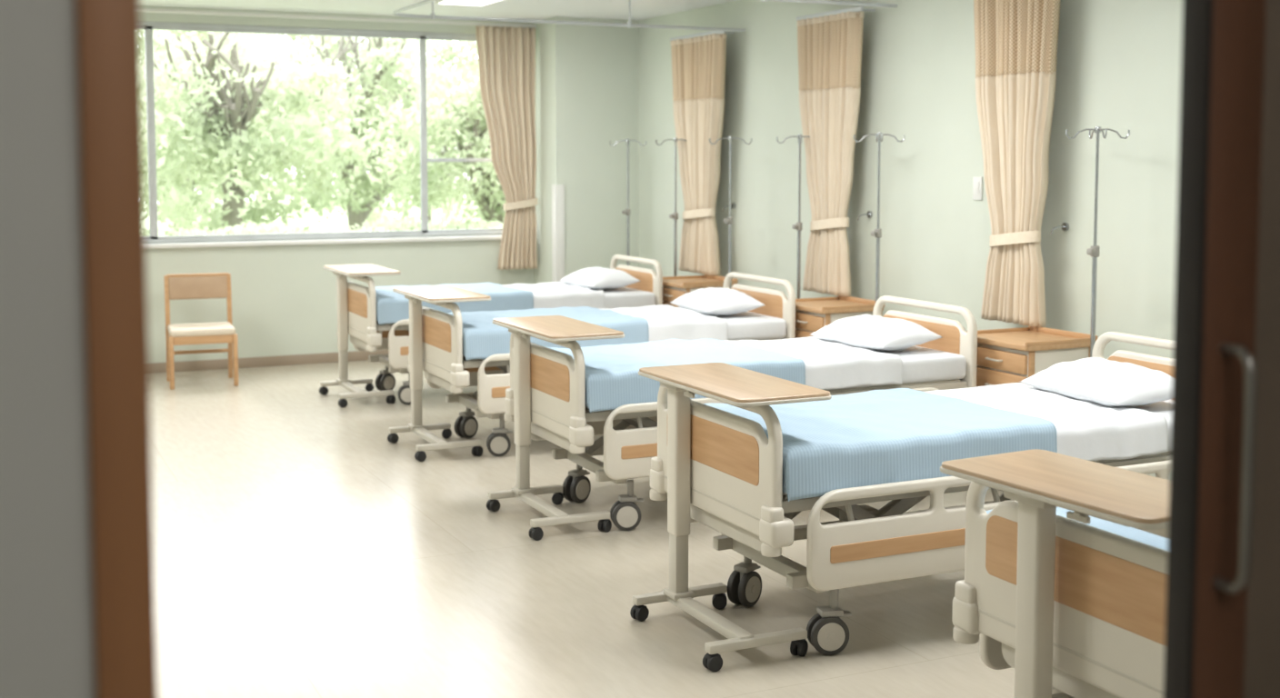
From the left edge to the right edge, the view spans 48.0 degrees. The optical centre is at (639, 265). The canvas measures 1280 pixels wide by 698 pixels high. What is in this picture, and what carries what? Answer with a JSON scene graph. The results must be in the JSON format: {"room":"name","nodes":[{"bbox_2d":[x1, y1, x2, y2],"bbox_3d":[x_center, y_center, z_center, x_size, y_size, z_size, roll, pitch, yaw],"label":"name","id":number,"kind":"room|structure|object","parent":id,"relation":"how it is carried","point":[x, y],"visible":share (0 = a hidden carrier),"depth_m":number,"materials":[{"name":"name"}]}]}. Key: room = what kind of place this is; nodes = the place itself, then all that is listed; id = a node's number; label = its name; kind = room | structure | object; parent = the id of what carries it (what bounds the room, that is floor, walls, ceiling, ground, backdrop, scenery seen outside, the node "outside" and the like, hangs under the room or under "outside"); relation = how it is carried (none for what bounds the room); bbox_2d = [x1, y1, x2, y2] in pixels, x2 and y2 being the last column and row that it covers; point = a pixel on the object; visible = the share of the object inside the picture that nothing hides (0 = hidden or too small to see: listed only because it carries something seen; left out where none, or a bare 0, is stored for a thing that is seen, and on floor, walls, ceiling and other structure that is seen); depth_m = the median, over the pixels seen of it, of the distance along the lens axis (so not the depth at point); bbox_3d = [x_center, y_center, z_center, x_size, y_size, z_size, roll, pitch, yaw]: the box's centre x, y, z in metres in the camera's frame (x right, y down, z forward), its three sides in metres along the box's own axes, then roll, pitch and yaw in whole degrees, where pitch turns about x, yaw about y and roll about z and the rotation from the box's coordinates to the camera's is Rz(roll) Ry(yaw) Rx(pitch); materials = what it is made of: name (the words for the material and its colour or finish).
{"room":"hospital corridor","nodes":[
{"label":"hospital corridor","id":0,"kind":"room"},
{"bbox_2d":[0,0,95,697],"bbox_3d":[0.747,0.130,1.597,7.100,2.660,0.140,-2,5,-25],"label":"wall","id":1,"kind":"structure","parent":0,"point":[47,648],"depth_m":0.97,"materials":[{"name":"paint"}]},
{"bbox_2d":[75,0,158,697],"bbox_3d":[-0.384,0.351,1.061,0.040,2.300,0.135,-2,5,-25],"label":"trim","id":2,"kind":"structure","parent":1,"relation":"attached to","point":[109,70],"depth_m":0.98,"materials":[{"name":"brown wood"}]},
{"bbox_2d":[1163,0,1279,697],"bbox_3d":[1.028,0.326,1.646,1.062,2.240,0.074,-2,5,-25],"label":"door","id":3,"kind":"structure","parent":1,"relation":"in","point":[1223,613],"depth_m":1.42,"materials":[{"name":"wood"}]},
{"bbox_2d":[140,5,638,363],"bbox_3d":[-3.360,-0.531,10.300,7.100,2.660,0.640,-2,5,-25],"label":"wall","id":4,"kind":"structure","parent":0,"point":[285,303],"depth_m":11.22,"materials":[{"name":"paint"}]},
{"bbox_2d":[149,350,388,373],"bbox_3d":[-3.325,0.763,10.325,7.100,0.075,0.502,-2,5,-25],"label":"baseboard","id":5,"kind":"structure","parent":4,"relation":"attached to","point":[357,355],"depth_m":10.82,"materials":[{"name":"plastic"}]},
{"bbox_2d":[140,20,502,243],"bbox_3d":[-2.682,-0.991,10.846,3.820,1.605,0.070,-2,5,-25],"label":"window","id":6,"kind":"structure","parent":4,"relation":"in","point":[148,26],"depth_m":10.88,"materials":[{"name":"metal"}]},
{"bbox_2d":[146,235,501,249],"bbox_3d":[-2.648,-0.171,10.835,3.880,0.030,0.070,-2,5,-25],"label":"trim","id":7,"kind":"structure","parent":4,"relation":"attached to","point":[486,237],"depth_m":10.90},
{"bbox_2d":[140,8,538,269],"bbox_3d":[-2.567,-0.885,10.710,3.846,1.945,0.094,-2,5,-25],"label":"window curtain","id":8,"kind":"object","parent":4,"relation":"attached to","point":[506,53],"visible":1,"depth_m":11.40,"materials":[{"name":"beige fabric"}]},
{"bbox_2d":[551,184,564,281],"bbox_3d":[-0.640,0.005,11.294,0.079,1.280,0.075,-2,5,-25],"label":"trim","id":9,"kind":"structure","parent":4,"relation":"attached to","point":[557,190],"depth_m":11.24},
{"bbox_2d":[140,0,736,19],"bbox_3d":[-0.775,-1.491,4.719,7.300,0.100,12.780,-2,5,-25],"label":"ceiling","id":10,"kind":"structure","parent":0,"point":[516,9],"depth_m":10.46,"materials":[{"name":"paint"}]},
{"bbox_2d":[435,0,500,6],"bbox_3d":[-1.101,-1.796,9.630,0.350,0.036,0.700,-2,5,-25],"label":"recessed light","id":11,"kind":"object","parent":10,"relation":"in","point":[481,3],"visible":1,"depth_m":9.76,"materials":[{"name":"white plastic"}]},
{"bbox_2d":[392,0,746,31],"bbox_3d":[-0.064,-1.613,8.527,2.511,0.234,1.702,-2,5,-25],"label":"rail","id":12,"kind":"object","parent":10,"relation":"hanging from","point":[432,15],"visible":1,"depth_m":9.19,"materials":[{"name":"metal"}]},
{"bbox_2d":[670,30,735,275],"bbox_3d":[0.450,-0.798,10.260,0.220,1.698,0.826,-2,5,-25],"label":"privacy curtain","id":13,"kind":"object","parent":12,"relation":"hanging from","point":[698,60],"visible":0.99,"depth_m":10.15,"materials":[{"name":"beige fabric"}]},
{"bbox_2d":[757,0,897,8],"bbox_3d":[0.675,-1.494,6.962,2.511,0.234,1.652,-2,5,-25],"label":"rail","id":14,"kind":"object","parent":10,"relation":"hanging from","point":[827,2],"visible":1,"depth_m":8.06,"materials":[{"name":"metal"}]},
{"bbox_2d":[149,360,1014,697],"bbox_3d":[-0.775,1.261,4.928,7.300,0.100,12.780,-2,5,-25],"label":"floor","id":15,"kind":"structure","parent":0,"point":[301,551],"depth_m":5.30,"materials":[{"name":"plastic"}]},
{"bbox_2d":[163,272,238,389],"bbox_3d":[-3.059,0.447,10.007,0.450,0.754,0.444,-2,5,-21],"label":"chair","id":16,"kind":"object","parent":15,"relation":"on","point":[179,286],"visible":1,"depth_m":10.08,"materials":[{"name":"wood"}]},
{"bbox_2d":[319,263,400,407],"bbox_3d":[-1.835,0.446,9.343,0.394,0.856,0.738,-2,5,-25],"label":"table","id":17,"kind":"object","parent":15,"relation":"on","point":[342,272],"visible":1,"depth_m":9.47,"materials":[{"name":"beige paint"}]},
{"bbox_2d":[387,285,490,461],"bbox_3d":[-1.097,0.568,7.734,0.394,0.856,0.738,-2,5,-25],"label":"table","id":18,"kind":"object","parent":15,"relation":"on","point":[435,295],"visible":1,"depth_m":7.85,"materials":[{"name":"beige paint"}]},
{"bbox_2d":[336,254,662,404],"bbox_3d":[-0.939,0.407,9.774,2.077,0.870,0.939,-2,5,-25],"label":"hospital bed","id":19,"kind":"object","parent":15,"relation":"on","point":[365,334],"visible":0.28,"depth_m":9.29,"materials":[{"name":"beige paint"}]},
{"bbox_2d":[376,287,655,321],"bbox_3d":[-0.931,0.248,9.765,1.940,0.116,0.790,-2,5,-25],"label":"mattress","id":20,"kind":"object","parent":19,"relation":"on","point":[622,296],"visible":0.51,"depth_m":9.76,"materials":[{"name":"white fabric"}]},
{"bbox_2d":[375,282,533,324],"bbox_3d":[-1.349,0.242,9.569,1.041,0.173,0.874,-2,5,-25],"label":"blanket","id":21,"kind":"object","parent":20,"relation":"on","point":[392,307],"visible":0.42,"depth_m":9.29,"materials":[{"name":"blue fabric"}]},
{"bbox_2d":[502,281,605,308],"bbox_3d":[-0.696,0.221,9.874,0.671,0.143,0.845,-2,5,-25],"label":"sheet","id":22,"kind":"object","parent":20,"relation":"on","point":[554,295],"visible":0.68,"depth_m":9.60,"materials":[{"name":"white fabric"}]},
{"bbox_2d":[559,266,639,290],"bbox_3d":[-0.285,0.095,10.059,0.369,0.154,0.570,-2,5,-27],"label":"pillow","id":23,"kind":"object","parent":20,"relation":"on","point":[597,278],"visible":0.93,"depth_m":9.88,"materials":[{"name":"white fabric"}]},
{"bbox_2d":[486,315,624,540],"bbox_3d":[-0.387,0.684,6.205,0.394,0.856,0.738,-2,5,-25],"label":"table","id":24,"kind":"object","parent":15,"relation":"on","point":[556,329],"visible":1,"depth_m":6.33,"materials":[{"name":"beige paint"}]},
{"bbox_2d":[407,271,795,456],"bbox_3d":[-0.203,0.527,8.190,2.077,0.870,0.939,-2,5,-25],"label":"hospital bed","id":25,"kind":"object","parent":15,"relation":"on","point":[445,365],"visible":0.39,"depth_m":7.66,"materials":[{"name":"beige paint"}]},
{"bbox_2d":[462,311,786,357],"bbox_3d":[-0.195,0.368,8.182,1.940,0.116,0.790,-2,5,-25],"label":"mattress","id":26,"kind":"object","parent":25,"relation":"on","point":[746,325],"visible":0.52,"depth_m":8.17,"materials":[{"name":"white fabric"}]},
{"bbox_2d":[447,306,649,359],"bbox_3d":[-0.607,0.361,7.987,1.045,0.173,0.873,-2,5,-25],"label":"blanket","id":27,"kind":"object","parent":26,"relation":"on","point":[482,339],"visible":0.58,"depth_m":7.76,"materials":[{"name":"blue fabric"}]},
{"bbox_2d":[598,304,728,341],"bbox_3d":[0.036,0.343,8.288,0.661,0.146,0.848,-2,5,-25],"label":"sheet","id":28,"kind":"object","parent":26,"relation":"on","point":[665,322],"visible":0.7,"depth_m":8.01,"materials":[{"name":"white fabric"}]},
{"bbox_2d":[670,287,764,316],"bbox_3d":[0.452,0.213,8.476,0.369,0.157,0.570,-2,5,-21],"label":"pillow","id":29,"kind":"object","parent":26,"relation":"on","point":[711,301],"visible":0.94,"depth_m":8.29,"materials":[{"name":"white fabric"}]},
{"bbox_2d":[609,139,646,265],"bbox_3d":[-0.093,-0.121,11.141,0.206,1.715,0.206,-4,6,-42],"label":"pole","id":30,"kind":"object","parent":15,"relation":"on","point":[627,212],"visible":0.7,"depth_m":11.10,"materials":[{"name":"silver metal"}]},
{"bbox_2d":[655,137,687,276],"bbox_3d":[0.256,-0.065,10.402,0.206,1.715,0.206,-4,6,-42],"label":"pole","id":31,"kind":"object","parent":15,"relation":"on","point":[675,215],"visible":0.56,"depth_m":10.37,"materials":[{"name":"silver metal"}]},
{"bbox_2d":[662,274,738,307],"bbox_3d":[0.374,0.455,9.943,0.430,0.748,0.470,-2,5,-25],"label":"bedside cabinet","id":32,"kind":"object","parent":15,"relation":"on","point":[674,287],"visible":0.25,"depth_m":9.81,"materials":[{"name":"brown wood"}]},
{"bbox_2d":[709,136,751,289],"bbox_3d":[0.605,-0.009,9.662,0.206,1.715,0.206,-4,6,-42],"label":"pole","id":33,"kind":"object","parent":15,"relation":"on","point":[729,220],"visible":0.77,"depth_m":9.62,"materials":[{"name":"silver metal"}]},
{"bbox_2d":[630,362,831,671],"bbox_3d":[0.267,0.799,4.698,0.394,0.856,0.738,-2,5,-25],"label":"table","id":34,"kind":"object","parent":15,"relation":"on","point":[737,386],"visible":1,"depth_m":4.81,"materials":[{"name":"laminate"}]},
{"bbox_2d":[504,295,977,530],"bbox_3d":[0.486,0.641,6.684,2.077,0.870,0.939,-2,5,-25],"label":"hospital bed","id":35,"kind":"object","parent":15,"relation":"on","point":[560,416],"visible":0.34,"depth_m":6.18,"materials":[{"name":"beige paint"}]},
{"bbox_2d":[585,345,966,409],"bbox_3d":[0.493,0.482,6.676,1.940,0.116,0.790,-2,5,-25],"label":"mattress","id":36,"kind":"object","parent":35,"relation":"on","point":[920,365],"visible":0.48,"depth_m":6.67,"materials":[{"name":"white fabric"}]},
{"bbox_2d":[547,338,805,412],"bbox_3d":[0.075,0.477,6.478,1.045,0.176,0.876,-2,5,-25],"label":"blanket","id":37,"kind":"object","parent":36,"relation":"on","point":[613,380],"visible":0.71,"depth_m":6.26,"materials":[{"name":"blue fabric"}]},
{"bbox_2d":[726,336,902,389],"bbox_3d":[0.732,0.456,6.788,0.681,0.146,0.848,-2,5,-25],"label":"sheet","id":38,"kind":"object","parent":36,"relation":"on","point":[829,365],"visible":0.7,"depth_m":6.50,"materials":[{"name":"white fabric"}]},
{"bbox_2d":[810,314,941,351],"bbox_3d":[1.140,0.327,6.969,0.369,0.155,0.570,-3,5,-30],"label":"pillow","id":39,"kind":"object","parent":36,"relation":"on","point":[875,333],"visible":0.97,"depth_m":6.81,"materials":[{"name":"white fabric"}]},
{"bbox_2d":[776,134,809,299],"bbox_3d":[0.980,0.052,8.868,0.206,1.715,0.206,-4,6,-42],"label":"pole","id":40,"kind":"object","parent":15,"relation":"on","point":[798,226],"visible":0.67,"depth_m":8.83,"materials":[{"name":"silver metal"}]},
{"bbox_2d":[795,295,884,338],"bbox_3d":[1.111,0.573,8.382,0.430,0.748,0.470,-2,5,-25],"label":"bedside cabinet","id":41,"kind":"object","parent":15,"relation":"on","point":[812,315],"visible":0.24,"depth_m":8.23,"materials":[{"name":"brown wood"}]},
{"bbox_2d":[853,131,905,302],"bbox_3d":[1.340,0.109,8.105,0.206,1.715,0.206,-4,6,-42],"label":"pole","id":42,"kind":"object","parent":15,"relation":"on","point":[877,233],"visible":0.65,"depth_m":8.07,"materials":[{"name":"silver metal"}]},
{"bbox_2d":[650,331,1173,655],"bbox_3d":[1.145,0.756,5.170,2.077,0.870,0.939,-2,5,-25],"label":"hospital bed","id":43,"kind":"object","parent":15,"relation":"on","point":[736,486],"visible":0.45,"depth_m":4.56,"materials":[{"name":"beige paint"}]},
{"bbox_2d":[782,399,1171,495],"bbox_3d":[1.153,0.597,5.161,1.940,0.116,0.790,-2,5,-25],"label":"mattress","id":44,"kind":"object","parent":43,"relation":"on","point":[1164,407],"visible":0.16,"depth_m":5.28,"materials":[{"name":"white fabric"}]},
{"bbox_2d":[703,388,1057,501],"bbox_3d":[0.741,0.591,4.967,1.045,0.173,0.866,-2,5,-25],"label":"blanket","id":45,"kind":"object","parent":44,"relation":"on","point":[873,437],"visible":0.7,"depth_m":4.68,"materials":[{"name":"blue fabric"}]},
{"bbox_2d":[925,382,1168,461],"bbox_3d":[1.386,0.572,5.270,0.673,0.144,0.847,-2,5,-25],"label":"sheet","id":46,"kind":"object","parent":44,"relation":"on","point":[1089,431],"visible":0.65,"depth_m":5.02,"materials":[{"name":"white fabric"}]},
{"bbox_2d":[1020,357,1172,407],"bbox_3d":[1.763,0.441,5.438,0.369,0.162,0.570,-2,5,-22],"label":"pillow","id":47,"kind":"object","parent":44,"relation":"on","point":[1097,380],"visible":0.88,"depth_m":5.29,"materials":[{"name":"white fabric"}]},
{"bbox_2d":[966,325,1097,387],"bbox_3d":[1.839,0.691,6.839,0.430,0.748,0.470,-2,5,-25],"label":"bedside cabinet","id":48,"kind":"object","parent":15,"relation":"on","point":[1007,355],"visible":0.3,"depth_m":6.68,"materials":[{"name":"brown wood"}]},
{"bbox_2d":[940,449,1169,697],"bbox_3d":[0.978,0.910,3.238,0.394,0.856,0.638,-2,5,-29],"label":"table","id":49,"kind":"object","parent":15,"relation":"on","point":[1041,482],"visible":0.76,"depth_m":3.24,"materials":[{"name":"laminate"}]},
{"bbox_2d":[951,481,1168,697],"bbox_3d":[1.899,0.869,3.678,2.077,0.870,0.939,-2,5,-25],"label":"hospital bed","id":50,"kind":"object","parent":15,"relation":"on","point":[1110,600],"visible":0.51,"depth_m":3.23,"materials":[{"name":"beige plastic"}]},
{"bbox_3d":[1.907,0.710,3.669,1.940,0.116,0.790,-2,5,-25],"label":"mattress","id":51,"kind":"object","parent":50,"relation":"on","visible":0},
{"bbox_2d":[985,507,1168,550],"bbox_3d":[1.487,0.706,3.471,1.048,0.173,0.884,-2,5,-25],"label":"blanket","id":52,"kind":"object","parent":51,"relation":"on","point":[1131,533],"visible":0.06,"depth_m":3.41,"materials":[{"name":"blue fabric"}]},
{"bbox_2d":[1065,126,1129,357],"bbox_3d":[2.070,0.227,6.558,0.206,1.715,0.206,-4,6,-42],"label":"pole","id":53,"kind":"object","parent":15,"relation":"on","point":[1094,250],"visible":0.67,"depth_m":6.52,"materials":[{"name":"silver metal"}]},
{"bbox_2d":[638,0,1183,479],"bbox_3d":[2.482,-0.231,6.352,0.100,2.660,12.780,-2,5,-25],"label":"wall","id":54,"kind":"structure","parent":0,"point":[1119,62],"depth_m":7.99,"materials":[{"name":"painted plaster"}]},
{"bbox_2d":[796,6,875,296],"bbox_3d":[1.178,-0.681,8.717,0.220,1.698,0.713,-2,5,-25],"label":"privacy curtain","id":55,"kind":"object","parent":54,"relation":"hanging from","point":[830,43],"visible":1,"depth_m":8.62,"materials":[{"name":"beige fabric"}]},
{"bbox_2d":[972,176,982,199],"bbox_3d":[1.799,-0.411,7.656,0.017,0.124,0.072,-2,5,-25],"label":"wall switch","id":56,"kind":"object","parent":54,"relation":"attached to","point":[977,181],"visible":1,"depth_m":7.65,"materials":[{"name":"white plastic"}]},
{"bbox_2d":[973,0,1069,327],"bbox_3d":[1.902,-0.564,7.184,0.220,1.698,0.660,-2,5,-25],"label":"privacy curtain","id":57,"kind":"object","parent":54,"relation":"hanging from","point":[1016,41],"visible":1,"depth_m":7.10,"materials":[{"name":"beige fabric"}]},
{"label":"outside","id":58,"kind":"structure","parent":0,"visible":0},
{"bbox_2d":[144,199,480,235],"bbox_3d":[-10.619,-0.722,34.353,70.000,0.100,48.870,-2,5,-25],"label":"lawn","id":59,"kind":"structure","parent":58,"point":[339,223],"depth_m":42.38,"materials":[{"name":"green plant"}]},
{"bbox_2d":[140,29,290,220],"bbox_3d":[-6.896,-1.659,18.439,4.065,4.190,3.436,1,4,12],"label":"tree","id":60,"kind":"object","parent":59,"relation":"on","point":[158,50],"visible":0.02,"depth_m":18.27,"materials":[{"name":"green plant"}]},
{"bbox_2d":[140,32,294,231],"bbox_3d":[-7.737,-2.059,23.946,4.183,4.194,4.553,-2,5,-25],"label":"tree","id":61,"kind":"object","parent":59,"relation":"on","point":[219,205],"visible":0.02,"depth_m":23.70,"materials":[{"name":"green plant"}]},
{"bbox_2d":[157,32,341,233],"bbox_3d":[-8.799,-3.185,30.613,5.315,5.400,5.343,0,4,2],"label":"tree","id":62,"kind":"object","parent":59,"relation":"on","point":[269,36],"visible":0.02,"depth_m":29.76,"materials":[{"name":"green plant"}]},
{"bbox_2d":[140,30,396,236],"bbox_3d":[-4.207,-1.104,15.082,3.175,3.587,3.550,4,6,42],"label":"tree","id":63,"kind":"object","parent":59,"relation":"on","point":[217,125],"visible":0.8,"depth_m":14.65,"materials":[{"name":"green plant"}]},
{"bbox_2d":[145,218,503,236],"bbox_3d":[-2.380,0.167,13.324,9.091,1.246,1.830,-2,5,-25],"label":"hedge","id":64,"kind":"object","parent":59,"relation":"on","point":[396,225],"visible":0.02,"depth_m":13.02,"materials":[{"name":"green plant"}]},
{"bbox_2d":[246,35,475,229],"bbox_3d":[-4.202,-1.817,21.060,3.722,4.120,3.602,1,4,15],"label":"tree","id":65,"kind":"object","parent":59,"relation":"on","point":[360,204],"visible":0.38,"depth_m":20.39,"materials":[{"name":"green plant"}]},
{"bbox_2d":[319,39,480,229],"bbox_3d":[-4.327,-2.519,27.265,4.817,4.568,4.917,-2,5,-25],"label":"tree","id":66,"kind":"object","parent":59,"relation":"on","point":[374,215],"visible":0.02,"depth_m":26.83,"materials":[{"name":"green plant"}]},
{"bbox_2d":[348,38,505,226],"bbox_3d":[-1.607,-1.392,17.593,3.497,3.778,3.521,0,4,1],"label":"tree","id":67,"kind":"object","parent":59,"relation":"on","point":[464,112],"visible":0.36,"depth_m":17.04,"materials":[{"name":"green plant"}]},
{"bbox_2d":[427,81,479,208],"bbox_3d":[-1.269,-1.963,23.179,3.875,4.103,3.710,3,5,34],"label":"tree","id":68,"kind":"object","parent":59,"relation":"on","point":[452,165],"visible":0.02,"depth_m":23.02,"materials":[{"name":"green plant"}]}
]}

